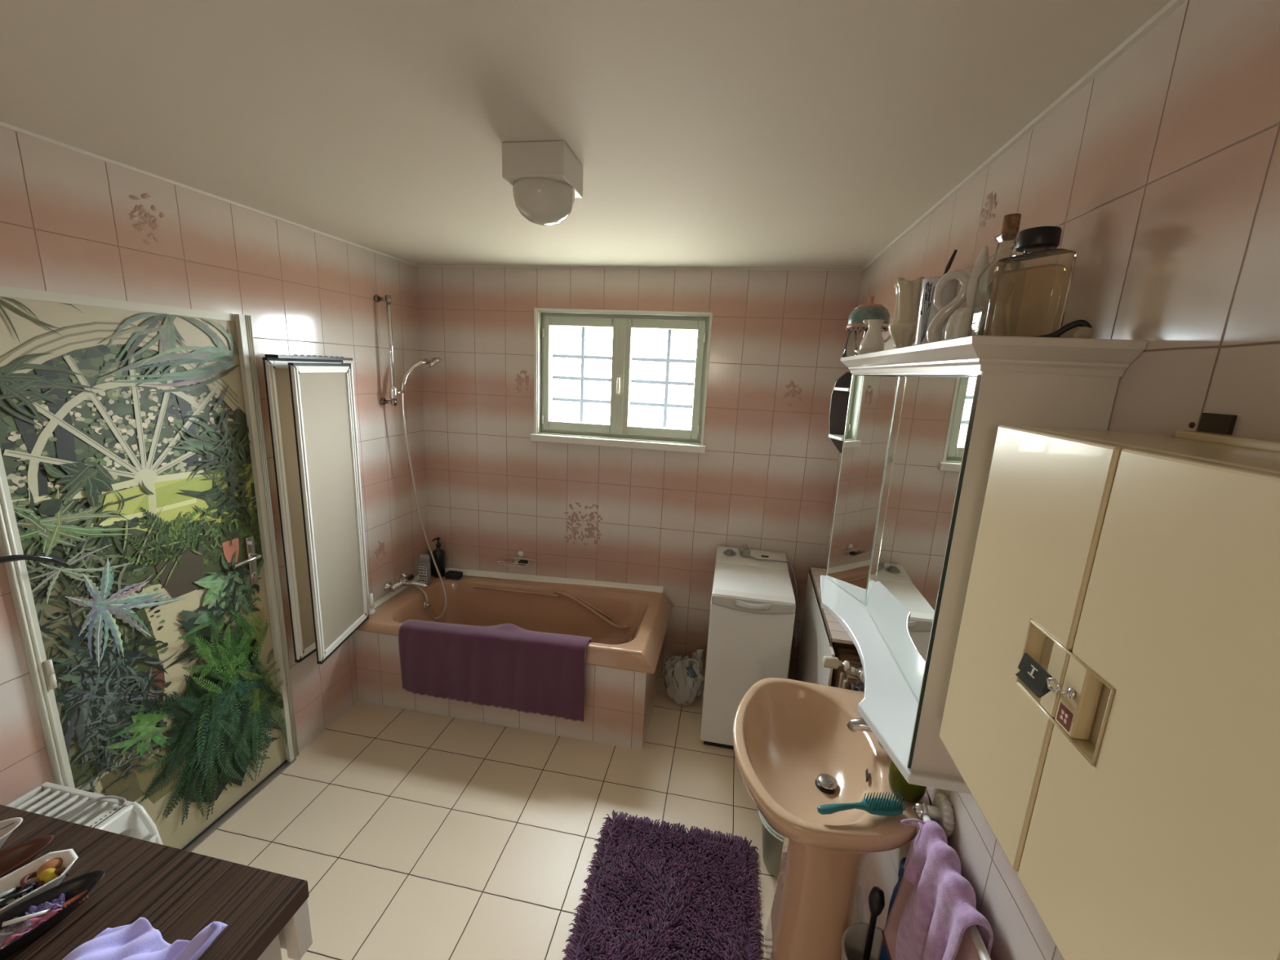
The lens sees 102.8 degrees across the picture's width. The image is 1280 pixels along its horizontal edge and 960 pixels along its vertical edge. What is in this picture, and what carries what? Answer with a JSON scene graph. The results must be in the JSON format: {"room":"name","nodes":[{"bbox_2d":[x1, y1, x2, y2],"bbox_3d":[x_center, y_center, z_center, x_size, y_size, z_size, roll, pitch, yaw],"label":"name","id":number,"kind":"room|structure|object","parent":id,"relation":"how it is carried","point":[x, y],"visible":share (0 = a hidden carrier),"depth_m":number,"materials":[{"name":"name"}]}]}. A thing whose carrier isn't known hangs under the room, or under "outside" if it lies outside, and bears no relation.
{"room":"bathroom","nodes":[
{"label":"bathroom","id":0,"kind":"room"},
{"bbox_2d":[0,126,429,805],"bbox_3d":[-1.787,0.250,1.629,0.132,2.449,3.550,5,12,10],"label":"wall","id":1,"kind":"structure","parent":0,"point":[72,222],"depth_m":2.02,"materials":[{"name":"tile"}]},
{"bbox_2d":[0,554,68,568],"bbox_3d":[-1.730,0.241,1.319,0.045,0.104,0.371,7,13,19],"label":"wall hook","id":2,"kind":"object","parent":1,"relation":"attached to","point":[8,558],"visible":1,"depth_m":1.42,"materials":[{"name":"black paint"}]},
{"bbox_2d":[0,285,299,851],"bbox_3d":[-1.718,0.413,1.871,0.152,2.034,0.825,5,12,10],"label":"door","id":3,"kind":"structure","parent":1,"relation":"in","point":[133,458],"depth_m":1.76,"materials":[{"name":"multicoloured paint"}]},
{"bbox_2d":[0,121,418,266],"bbox_3d":[-1.665,-0.936,1.362,0.012,0.010,3.550,5,12,10],"label":"trim","id":4,"kind":"structure","parent":1,"relation":"attached to","point":[4,125],"depth_m":1.73,"materials":[{"name":"beige"}]},
{"bbox_2d":[262,354,375,664],"bbox_3d":[-1.481,0.119,2.440,0.130,1.391,0.505,3,12,4],"label":"screen","id":5,"kind":"object","parent":1,"relation":"attached to","point":[311,401],"visible":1,"depth_m":2.34,"materials":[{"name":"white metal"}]},
{"bbox_2d":[373,294,402,406],"bbox_3d":[-1.387,-0.707,2.817,0.114,0.593,0.054,-1,13,-17],"label":"shower rail","id":6,"kind":"object","parent":1,"relation":"attached to","point":[393,390],"visible":1,"depth_m":2.81,"materials":[{"name":"silver metal"}]},
{"bbox_2d":[400,356,447,619],"bbox_3d":[-1.269,0.072,3.082,0.180,1.594,0.257,13,16,41],"label":"shower","id":7,"kind":"object","parent":6,"relation":"attached to","point":[435,360],"visible":0.96,"depth_m":3.00,"materials":[{"name":"silver metal"}]},
{"bbox_2d":[383,572,428,591],"bbox_3d":[-1.387,0.614,3.092,0.213,0.090,0.210,5,12,10],"label":"mixer","id":8,"kind":"object","parent":1,"relation":"attached to","point":[405,580],"visible":1,"depth_m":3.08,"materials":[{"name":"silver metal"}]},
{"bbox_2d":[191,670,859,959],"bbox_3d":[-0.535,1.593,1.666,2.736,0.080,3.750,5,12,10],"label":"floor","id":9,"kind":"structure","parent":0,"point":[412,834],"depth_m":2.15,"materials":[{"name":"tile"}]},
{"bbox_2d":[6,782,163,844],"bbox_3d":[-1.600,1.237,1.423,0.437,0.624,0.284,5,12,10],"label":"laundry basket","id":10,"kind":"object","parent":9,"relation":"on","point":[132,820],"visible":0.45,"depth_m":1.45,"materials":[{"name":"white plastic"}]},
{"bbox_2d":[56,795,126,820],"bbox_3d":[-1.585,0.919,1.370,0.298,0.024,0.066,-8,16,-40],"label":"handle","id":11,"kind":"object","parent":10,"relation":"on","point":[122,801],"visible":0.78,"depth_m":1.43,"materials":[{"name":"grey plastic"}]},
{"bbox_2d":[0,804,312,959],"bbox_3d":[-1.289,1.214,0.933,1.184,0.900,0.512,5,12,10],"label":"table","id":12,"kind":"object","parent":9,"relation":"on","point":[180,892],"visible":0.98,"depth_m":0.96,"materials":[{"name":"laminate"}]},
{"bbox_2d":[0,817,22,847],"bbox_3d":[-1.328,0.731,0.937,0.090,0.038,0.260,9,14,27],"label":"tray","id":13,"kind":"object","parent":12,"relation":"on","point":[5,833],"visible":1,"depth_m":1.03,"materials":[{"name":"beige"}]},
{"bbox_2d":[0,835,53,878],"bbox_3d":[-1.238,0.746,0.900,0.078,0.032,0.280,9,14,28],"label":"oval bowl","id":14,"kind":"object","parent":12,"relation":"on","point":[14,858],"visible":0.84,"depth_m":0.99,"materials":[{"name":"brown"}]},
{"bbox_2d":[0,848,78,915],"bbox_3d":[-1.156,0.756,0.866,0.082,0.034,0.280,9,14,29],"label":"tray","id":15,"kind":"object","parent":12,"relation":"on","point":[12,880],"visible":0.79,"depth_m":0.94,"materials":[{"name":"white plastic"}]},
{"bbox_2d":[0,887,16,897],"bbox_3d":[-1.142,0.744,0.907,0.007,0.012,0.043,8,13,23],"label":"grip","id":16,"kind":"object","parent":15,"relation":"on","point":[11,891],"visible":1,"depth_m":0.92,"materials":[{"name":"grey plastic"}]},
{"bbox_2d":[0,885,32,906],"bbox_3d":[-1.116,0.742,0.902,0.007,0.012,0.056,8,13,24],"label":"grip","id":17,"kind":"object","parent":15,"relation":"in","point":[25,890],"visible":1,"depth_m":0.91,"materials":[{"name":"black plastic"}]},
{"bbox_2d":[0,885,35,909],"bbox_3d":[-1.125,0.750,0.920,0.053,0.015,0.044,5,12,10],"label":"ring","id":18,"kind":"object","parent":15,"relation":"in","point":[18,888],"visible":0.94,"depth_m":0.92,"materials":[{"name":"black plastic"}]},
{"bbox_2d":[13,881,39,899],"bbox_3d":[-1.111,0.741,0.926,0.026,0.020,0.035,9,14,29],"label":"claw clip","id":19,"kind":"object","parent":15,"relation":"in","point":[33,884],"visible":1,"depth_m":0.93,"materials":[{"name":"black plastic"}]},
{"bbox_2d":[19,871,44,888],"bbox_3d":[-1.119,0.739,0.947,0.045,0.015,0.038,5,12,10],"label":"ring","id":20,"kind":"object","parent":15,"relation":"in","point":[24,881],"visible":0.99,"depth_m":0.94,"materials":[{"name":"red"}]},
{"bbox_2d":[36,867,57,883],"bbox_3d":[-1.102,0.737,0.951,0.034,0.022,0.023,5,12,10],"label":"clip","id":21,"kind":"object","parent":15,"relation":"in","point":[46,875],"visible":0.94,"depth_m":0.94,"materials":[{"name":"yellow plastic"}]},
{"bbox_2d":[35,857,62,875],"bbox_3d":[-1.116,0.732,0.965,0.030,0.021,0.036,5,12,10],"label":"clip","id":22,"kind":"object","parent":15,"relation":"in","point":[55,863],"visible":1,"depth_m":0.96,"materials":[{"name":"brown plastic"}]},
{"bbox_2d":[54,867,71,879],"bbox_3d":[-1.089,0.736,0.956,0.026,0.020,0.032,9,14,29],"label":"claw clip","id":23,"kind":"object","parent":15,"relation":"in","point":[58,871],"visible":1,"depth_m":0.96,"materials":[{"name":"brown plastic"}]},
{"bbox_2d":[0,870,105,959],"bbox_3d":[-1.069,0.767,0.837,0.082,0.032,0.280,10,14,30],"label":"oval dish","id":24,"kind":"object","parent":12,"relation":"on","point":[71,888],"visible":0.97,"depth_m":0.90,"materials":[{"name":"black plastic"}]},
{"bbox_2d":[0,916,34,949],"bbox_3d":[-1.058,0.762,0.840,0.043,0.020,0.072,5,12,10],"label":"packet","id":25,"kind":"object","parent":24,"relation":"in","point":[4,931],"visible":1,"depth_m":0.86,"materials":[{"name":"white plastic"}]},
{"bbox_2d":[1,908,50,927],"bbox_3d":[-1.052,0.751,0.876,0.054,0.018,0.007,-7,15,-38],"label":"stick","id":26,"kind":"object","parent":24,"relation":"in","point":[44,912],"visible":1,"depth_m":0.87,"materials":[{"name":"white plastic"}]},
{"bbox_2d":[0,903,61,948],"bbox_3d":[-1.041,0.761,0.868,0.023,0.020,0.076,7,13,20],"label":"packet","id":27,"kind":"object","parent":24,"relation":"in","point":[37,921],"visible":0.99,"depth_m":0.87,"materials":[{"name":"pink plastic"}]},
{"bbox_2d":[22,893,65,922],"bbox_3d":[-1.045,0.753,0.895,0.046,0.020,0.027,-7,15,-37],"label":"packet","id":28,"kind":"object","parent":24,"relation":"in","point":[33,909],"visible":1,"depth_m":0.90,"materials":[{"name":"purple plastic"}]},
{"bbox_2d":[42,889,89,919],"bbox_3d":[-1.015,0.755,0.906,0.020,0.003,0.056,9,14,29],"label":"comb","id":29,"kind":"object","parent":24,"relation":"in","point":[66,904],"visible":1,"depth_m":0.91,"materials":[{"name":"brown plastic"}]},
{"bbox_2d":[62,916,227,959],"bbox_3d":[-0.840,0.773,0.795,0.244,0.054,0.208,5,12,10],"label":"cloth","id":30,"kind":"object","parent":12,"relation":"on","point":[136,940],"visible":1,"depth_m":0.85,"materials":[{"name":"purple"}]},
{"bbox_2d":[353,567,673,750],"bbox_3d":[-0.688,0.962,3.009,1.670,0.578,0.766,5,12,10],"label":"bathtub","id":31,"kind":"object","parent":9,"relation":"on","point":[626,624],"visible":0.59,"depth_m":2.85,"materials":[{"name":"beige plastic"}]},
{"bbox_2d":[418,554,431,585],"bbox_3d":[-1.361,0.566,3.232,0.072,0.196,0.048,5,12,10],"label":"shampoo bottle","id":32,"kind":"object","parent":31,"relation":"on","point":[424,567],"visible":0.92,"depth_m":3.21,"materials":[{"name":"grey"}]},
{"bbox_2d":[427,550,433,575],"bbox_3d":[-1.389,0.548,3.380,0.042,0.170,0.042,5,12,10],"label":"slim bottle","id":33,"kind":"object","parent":31,"relation":"on","point":[428,552],"visible":0.34,"depth_m":3.37,"materials":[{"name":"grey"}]},
{"bbox_2d":[431,537,445,577],"bbox_3d":[-1.324,0.504,3.359,0.075,0.270,0.075,-2,13,-20],"label":"pump bottle","id":34,"kind":"object","parent":31,"relation":"on","point":[438,553],"visible":0.84,"depth_m":3.34,"materials":[{"name":"black plastic"}]},
{"bbox_2d":[444,570,462,579],"bbox_3d":[-1.222,0.624,3.354,0.100,0.039,0.060,5,12,10],"label":"soap box","id":35,"kind":"object","parent":31,"relation":"on","point":[454,575],"visible":1,"depth_m":3.33,"materials":[{"name":"black plastic"}]},
{"bbox_2d":[398,619,592,722],"bbox_3d":[-0.756,0.956,2.677,1.007,0.420,0.172,5,12,10],"label":"towel","id":36,"kind":"object","parent":31,"relation":"hanging from","point":[510,666],"visible":0.98,"depth_m":2.60,"materials":[{"name":"purple fabric"}]},
{"bbox_2d":[561,809,764,959],"bbox_3d":[0.082,1.552,1.706,0.663,0.036,0.969,5,12,10],"label":"shag rug","id":37,"kind":"object","parent":9,"relation":"on","point":[661,892],"visible":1,"depth_m":1.85,"materials":[{"name":"purple carpet"}]},
{"bbox_2d":[663,648,704,706],"bbox_3d":[0.255,1.135,2.978,0.242,0.330,0.220,5,12,10],"label":"plastic bag","id":38,"kind":"object","parent":9,"relation":"on","point":[684,678],"visible":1,"depth_m":2.92,"materials":[{"name":"grey plastic"}]},
{"bbox_2d":[700,543,798,749],"bbox_3d":[0.615,0.880,2.785,0.475,0.946,0.648,5,12,10],"label":"washing machine","id":39,"kind":"object","parent":9,"relation":"on","point":[753,605],"visible":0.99,"depth_m":2.52,"materials":[{"name":"white metal"}]},
{"bbox_2d":[758,809,783,879],"bbox_3d":[0.586,1.414,2.003,0.259,0.228,0.264,5,12,10],"label":"bucket","id":40,"kind":"object","parent":9,"relation":"on","point":[772,840],"visible":0.24,"depth_m":1.95,"materials":[{"name":"grey plastic"}]},
{"bbox_2d":[733,677,929,959],"bbox_3d":[0.517,1.187,1.604,0.511,0.833,0.641,5,12,10],"label":"washbasin","id":41,"kind":"object","parent":9,"relation":"on","point":[796,751],"visible":0.88,"depth_m":1.53,"materials":[{"name":"beige ceramic"}]},
{"bbox_2d":[733,677,929,853],"bbox_3d":[0.531,0.867,1.535,0.511,0.178,0.641,5,12,10],"label":"basin","id":42,"kind":"object","parent":41,"relation":"in","point":[796,751],"depth_m":1.55,"materials":[{"name":"beige ceramic"}]},
{"bbox_2d":[817,791,906,816],"bbox_3d":[0.551,0.811,1.268,0.218,0.039,0.055,1,12,-9],"label":"brush","id":43,"kind":"object","parent":41,"relation":"on","point":[874,806],"visible":1,"depth_m":1.27,"materials":[{"name":"teal plastic"}]},
{"bbox_2d":[847,717,883,747],"bbox_3d":[0.698,0.725,1.521,0.142,0.125,0.052,5,12,10],"label":"tap","id":44,"kind":"object","parent":41,"relation":"on","point":[854,725],"visible":0.13,"depth_m":1.53,"materials":[{"name":"silver metal"}]},
{"bbox_2d":[888,759,927,802],"bbox_3d":[0.705,0.719,1.324,0.092,0.213,0.091,5,12,10],"label":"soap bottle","id":45,"kind":"object","parent":41,"relation":"on","point":[910,793],"visible":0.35,"depth_m":1.31,"materials":[{"name":"green plastic"}]},
{"bbox_2d":[840,922,883,959],"bbox_3d":[0.632,1.470,1.424,0.174,0.362,0.174,5,12,10],"label":"toilet brush holder","id":46,"kind":"object","parent":9,"relation":"on","point":[854,938],"visible":0.64,"depth_m":1.47,"materials":[{"name":"beige"}]},
{"bbox_2d":[862,886,884,959],"bbox_3d":[0.630,1.366,1.430,0.042,0.545,0.041,5,12,10],"label":"toilet brush","id":47,"kind":"object","parent":46,"relation":"in","point":[876,896],"visible":1,"depth_m":1.38,"materials":[{"name":"black plastic"}]},
{"bbox_2d":[0,0,1170,269],"bbox_3d":[-0.405,-0.897,1.233,2.736,0.080,3.950,5,12,10],"label":"ceiling","id":48,"kind":"structure","parent":0,"point":[735,134],"depth_m":1.12,"materials":[{"name":"beige paint"}]},
{"bbox_2d":[502,140,582,226],"bbox_3d":[-0.263,-0.796,1.403,0.170,0.174,0.170,5,12,10],"label":"ceiling light","id":49,"kind":"object","parent":48,"relation":"attached to","point":[545,177],"visible":1,"depth_m":1.33,"materials":[{"name":"white paint"}]},
{"bbox_2d":[417,266,862,679],"bbox_3d":[-0.124,-0.023,3.253,2.736,2.449,0.302,5,12,10],"label":"wall","id":50,"kind":"structure","parent":0,"point":[765,477],"depth_m":3.06,"materials":[{"name":"tile"}]},
{"bbox_2d":[497,551,537,567],"bbox_3d":[-0.783,0.504,3.271,0.233,0.066,0.115,5,12,10],"label":"soap dish","id":51,"kind":"object","parent":50,"relation":"attached to","point":[520,553],"visible":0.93,"depth_m":3.29,"materials":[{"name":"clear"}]},
{"bbox_2d":[504,558,514,563],"bbox_3d":[-0.838,0.520,3.274,0.055,0.018,0.040,5,12,10],"label":"soap bar","id":52,"kind":"object","parent":51,"relation":"in","point":[507,559],"visible":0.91,"depth_m":3.26,"materials":[{"name":"brown"}]},
{"bbox_2d":[516,551,524,557],"bbox_3d":[-0.779,0.485,3.315,0.048,0.047,0.021,5,12,10],"label":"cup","id":53,"kind":"object","parent":51,"relation":"on","point":[520,553],"depth_m":3.31,"materials":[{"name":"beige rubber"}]},
{"bbox_2d":[518,559,528,565],"bbox_3d":[-0.746,0.526,3.255,0.052,0.024,0.045,5,12,10],"label":"brush","id":54,"kind":"object","parent":51,"relation":"in","point":[524,562],"visible":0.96,"depth_m":3.24,"materials":[{"name":"black"}]},
{"bbox_2d":[530,307,712,453],"bbox_3d":[-0.102,-0.610,3.108,1.067,0.782,0.322,5,12,10],"label":"window","id":55,"kind":"structure","parent":50,"relation":"in","point":[619,433],"depth_m":3.02,"materials":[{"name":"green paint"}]},
{"bbox_2d":[551,326,612,422],"bbox_3d":[-0.370,-0.672,3.276,0.390,0.593,0.031,5,12,10],"label":"security grille","id":56,"kind":"object","parent":55,"relation":"attached to","point":[583,357],"depth_m":3.27,"materials":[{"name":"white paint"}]},
{"bbox_2d":[630,329,695,427],"bbox_3d":[0.143,-0.627,3.187,0.395,0.593,0.031,5,12,10],"label":"security grille","id":57,"kind":"object","parent":55,"relation":"attached to","point":[668,360],"depth_m":3.18,"materials":[{"name":"white metal"}]},
{"bbox_2d":[417,265,859,271],"bbox_3d":[-0.098,-1.185,2.852,2.512,0.008,0.006,5,12,10],"label":"trim","id":58,"kind":"structure","parent":50,"relation":"attached to","point":[649,268],"depth_m":2.83,"materials":[{"name":"beige paint"}]},
{"bbox_2d":[879,857,906,959],"bbox_3d":[0.681,1.316,1.399,0.044,0.660,0.044,5,12,10],"label":"brush","id":59,"kind":"object","parent":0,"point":[883,954],"visible":0.29,"depth_m":1.36,"materials":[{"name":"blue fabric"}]},
{"bbox_2d":[879,877,901,959],"bbox_3d":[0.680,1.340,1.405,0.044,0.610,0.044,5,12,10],"label":"bottle","id":60,"kind":"object","parent":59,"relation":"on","point":[883,954],"depth_m":1.37,"materials":[{"name":"pink plastic"}]},
{"bbox_2d":[824,0,1279,959],"bbox_3d":[0.814,0.465,1.175,0.102,2.449,3.550,5,12,10],"label":"wall","id":61,"kind":"structure","parent":0,"point":[1161,174],"depth_m":0.76,"materials":[{"name":"tile"}]},
{"bbox_2d":[795,567,853,686],"bbox_3d":[0.872,0.965,2.448,0.140,0.825,0.845,5,12,10],"label":"shelf","id":62,"kind":"object","parent":61,"relation":"attached to","point":[820,628],"visible":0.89,"depth_m":2.40,"materials":[{"name":"white wood"}]},
{"bbox_2d":[828,371,852,453],"bbox_3d":[0.843,-0.247,1.922,0.214,0.330,0.220,5,12,10],"label":"corner shelf","id":63,"kind":"object","parent":61,"relation":"attached to","point":[840,394],"visible":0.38,"depth_m":2.02,"materials":[{"name":"black"}]},
{"bbox_2d":[822,641,864,691],"bbox_3d":[0.816,0.944,2.295,0.179,0.744,0.882,5,12,10],"label":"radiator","id":64,"kind":"object","parent":61,"relation":"attached to","point":[846,664],"visible":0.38,"depth_m":1.94,"materials":[{"name":"brown"}]},
{"bbox_2d":[851,682,863,691],"bbox_3d":[0.776,0.891,1.852,0.073,0.380,0.030,5,12,10],"label":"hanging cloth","id":65,"kind":"object","parent":64,"relation":"hanging from","point":[854,687],"visible":0.09,"depth_m":1.82,"materials":[{"name":"fabric"}]},
{"bbox_2d":[912,792,991,959],"bbox_3d":[0.637,0.881,0.877,0.080,0.091,0.846,5,12,10],"label":"towel bar","id":66,"kind":"object","parent":61,"relation":"attached to","point":[942,811],"visible":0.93,"depth_m":1.21,"materials":[{"name":"silver metal"}]},
{"bbox_2d":[881,822,980,959],"bbox_3d":[0.635,1.052,1.142,0.019,0.428,0.392,4,12,9],"label":"towel","id":67,"kind":"object","parent":66,"relation":"hanging from","point":[967,950],"visible":0.3,"depth_m":1.28,"materials":[{"name":"pink fabric"}]},
{"bbox_2d":[895,817,993,959],"bbox_3d":[0.637,1.111,1.133,0.090,0.626,0.302,4,12,7],"label":"towel","id":68,"kind":"object","parent":66,"relation":"hanging from","point":[941,904],"visible":0.94,"depth_m":1.10,"materials":[{"name":"pink fabric"}]},
{"bbox_2d":[819,335,1147,794],"bbox_3d":[0.699,0.085,1.361,0.250,0.827,1.051,5,12,10],"label":"upper cabinet","id":69,"kind":"object","parent":61,"relation":"attached to","point":[923,420],"visible":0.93,"depth_m":1.17,"materials":[{"name":"beige paint"}]},
{"bbox_2d":[841,331,857,357],"bbox_3d":[0.728,-0.466,1.758,0.052,0.085,0.051,5,12,10],"label":"glass vase","id":70,"kind":"object","parent":69,"relation":"on","point":[844,354],"visible":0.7,"depth_m":1.77,"materials":[{"name":"clear glass"}]},
{"bbox_2d":[826,375,898,604],"bbox_3d":[0.741,0.026,1.731,0.001,0.743,0.241,0,12,-11],"label":"mirror","id":71,"kind":"object","parent":69,"relation":"on","point":[873,399],"depth_m":1.72,"materials":[{"name":"clear glass"}]},
{"bbox_2d":[853,350,882,354],"bbox_3d":[0.727,-0.398,1.607,0.104,0.016,0.103,5,12,10],"label":"saucer","id":72,"kind":"object","parent":69,"relation":"on","point":[859,352],"visible":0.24,"depth_m":1.58,"materials":[{"name":"beige ceramic"}]},
{"bbox_2d":[858,319,890,350],"bbox_3d":[0.731,-0.449,1.595,0.076,0.103,0.075,0,12,-12],"label":"jug","id":73,"kind":"object","parent":72,"relation":"on","point":[873,340],"visible":0.74,"depth_m":1.57,"materials":[{"name":"beige ceramic"}]},
{"bbox_2d":[846,296,890,355],"bbox_3d":[0.748,-0.502,1.675,0.131,0.192,0.130,5,12,10],"label":"lamp","id":74,"kind":"object","parent":69,"relation":"on","point":[871,310],"visible":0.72,"depth_m":1.63,"materials":[{"name":"green glass"}]},
{"bbox_2d":[819,575,971,794],"bbox_3d":[0.682,0.478,1.445,0.250,0.022,1.005,5,12,10],"label":"shelf","id":75,"kind":"object","parent":69,"relation":"attached to","point":[888,706],"depth_m":1.23,"materials":[{"name":"white"}]},
{"bbox_2d":[887,276,924,348],"bbox_3d":[0.755,-0.459,1.443,0.092,0.206,0.092,5,12,10],"label":"pedestal vase","id":76,"kind":"object","parent":69,"relation":"on","point":[902,331],"visible":0.68,"depth_m":1.42,"materials":[{"name":"beige ceramic"}]},
{"bbox_2d":[865,377,976,700],"bbox_3d":[0.714,0.104,1.361,0.001,0.743,0.524,5,12,10],"label":"mirror","id":77,"kind":"object","parent":69,"relation":"on","point":[929,417],"depth_m":1.31,"materials":[{"name":"clear glass"}]},
{"bbox_2d":[914,249,959,345],"bbox_3d":[0.746,-0.445,1.282,0.083,0.244,0.082,5,12,10],"label":"tumbler","id":78,"kind":"object","parent":69,"relation":"on","point":[927,310],"depth_m":1.26,"materials":[{"name":"grey ceramic"}]},
{"bbox_2d":[920,281,934,343],"bbox_3d":[0.710,-0.416,1.272,0.006,0.148,0.029,-3,13,-23],"label":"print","id":79,"kind":"object","parent":78,"relation":"attached to","point":[926,299],"depth_m":1.27},
{"bbox_2d":[907,375,977,764],"bbox_3d":[0.599,0.175,1.008,0.001,0.743,0.241,10,14,32],"label":"mirror","id":80,"kind":"object","parent":69,"relation":"on","point":[925,716],"depth_m":0.92,"materials":[{"name":"clear glass"}]},
{"bbox_2d":[926,245,989,342],"bbox_3d":[0.733,-0.401,1.141,0.094,0.215,0.124,-1,13,-15],"label":"decorative figurine","id":81,"kind":"object","parent":69,"relation":"on","point":[957,323],"visible":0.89,"depth_m":1.13,"materials":[{"name":"beige ceramic"}]},
{"bbox_2d":[967,213,1026,336],"bbox_3d":[0.724,-0.396,1.026,0.068,0.252,0.068,5,12,10],"label":"bottle","id":82,"kind":"object","parent":69,"relation":"on","point":[1013,290],"visible":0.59,"depth_m":1.02,"materials":[{"name":"clear glass"}]},
{"bbox_2d":[982,226,1076,337],"bbox_3d":[0.685,-0.338,0.900,0.061,0.188,0.116,-2,13,-21],"label":"perfume bottle","id":83,"kind":"object","parent":69,"relation":"on","point":[1042,241],"visible":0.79,"depth_m":0.88,"materials":[{"name":"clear glass"}]},
{"bbox_2d":[1033,319,1093,338],"bbox_3d":[0.702,-0.246,0.845,0.025,0.037,0.076,-8,16,-40],"label":"hair clip","id":84,"kind":"object","parent":69,"relation":"on","point":[1085,331],"visible":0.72,"depth_m":0.83,"materials":[{"name":"black plastic"}]},
{"bbox_2d":[859,0,1186,271],"bbox_3d":[0.814,-0.731,0.930,0.012,0.010,3.550,5,12,10],"label":"trim","id":85,"kind":"structure","parent":61,"relation":"attached to","point":[1172,5],"depth_m":0.99,"materials":[{"name":"beige"}]},
{"bbox_2d":[939,424,1279,959],"bbox_3d":[0.561,0.226,0.545,0.218,0.533,0.497,5,12,10],"label":"medicine cabinet","id":86,"kind":"object","parent":61,"relation":"attached to","point":[1135,805],"visible":0.98,"depth_m":0.47,"materials":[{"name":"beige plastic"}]},
{"bbox_2d":[1015,652,1062,697],"bbox_3d":[0.453,0.225,0.577,0.014,0.035,0.059,3,12,2],"label":"tag","id":87,"kind":"object","parent":86,"relation":"hanging from","point":[1031,673],"visible":1,"depth_m":0.58,"materials":[{"name":"black plastic"}]},
{"bbox_2d":[1188,422,1195,428],"bbox_3d":[0.718,-0.071,0.665,0.001,0.008,0.008,5,12,10],"label":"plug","id":88,"kind":"object","parent":61,"relation":"attached to","point":[1192,424],"visible":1,"depth_m":0.66,"materials":[{"name":"brown plastic"}]},
{"bbox_2d":[1197,413,1237,435],"bbox_3d":[0.713,-0.066,0.627,0.017,0.030,0.040,5,12,10],"label":"wall bracket","id":89,"kind":"object","parent":61,"relation":"attached to","point":[1223,424],"visible":0.77,"depth_m":0.62,"materials":[{"name":"brown"}]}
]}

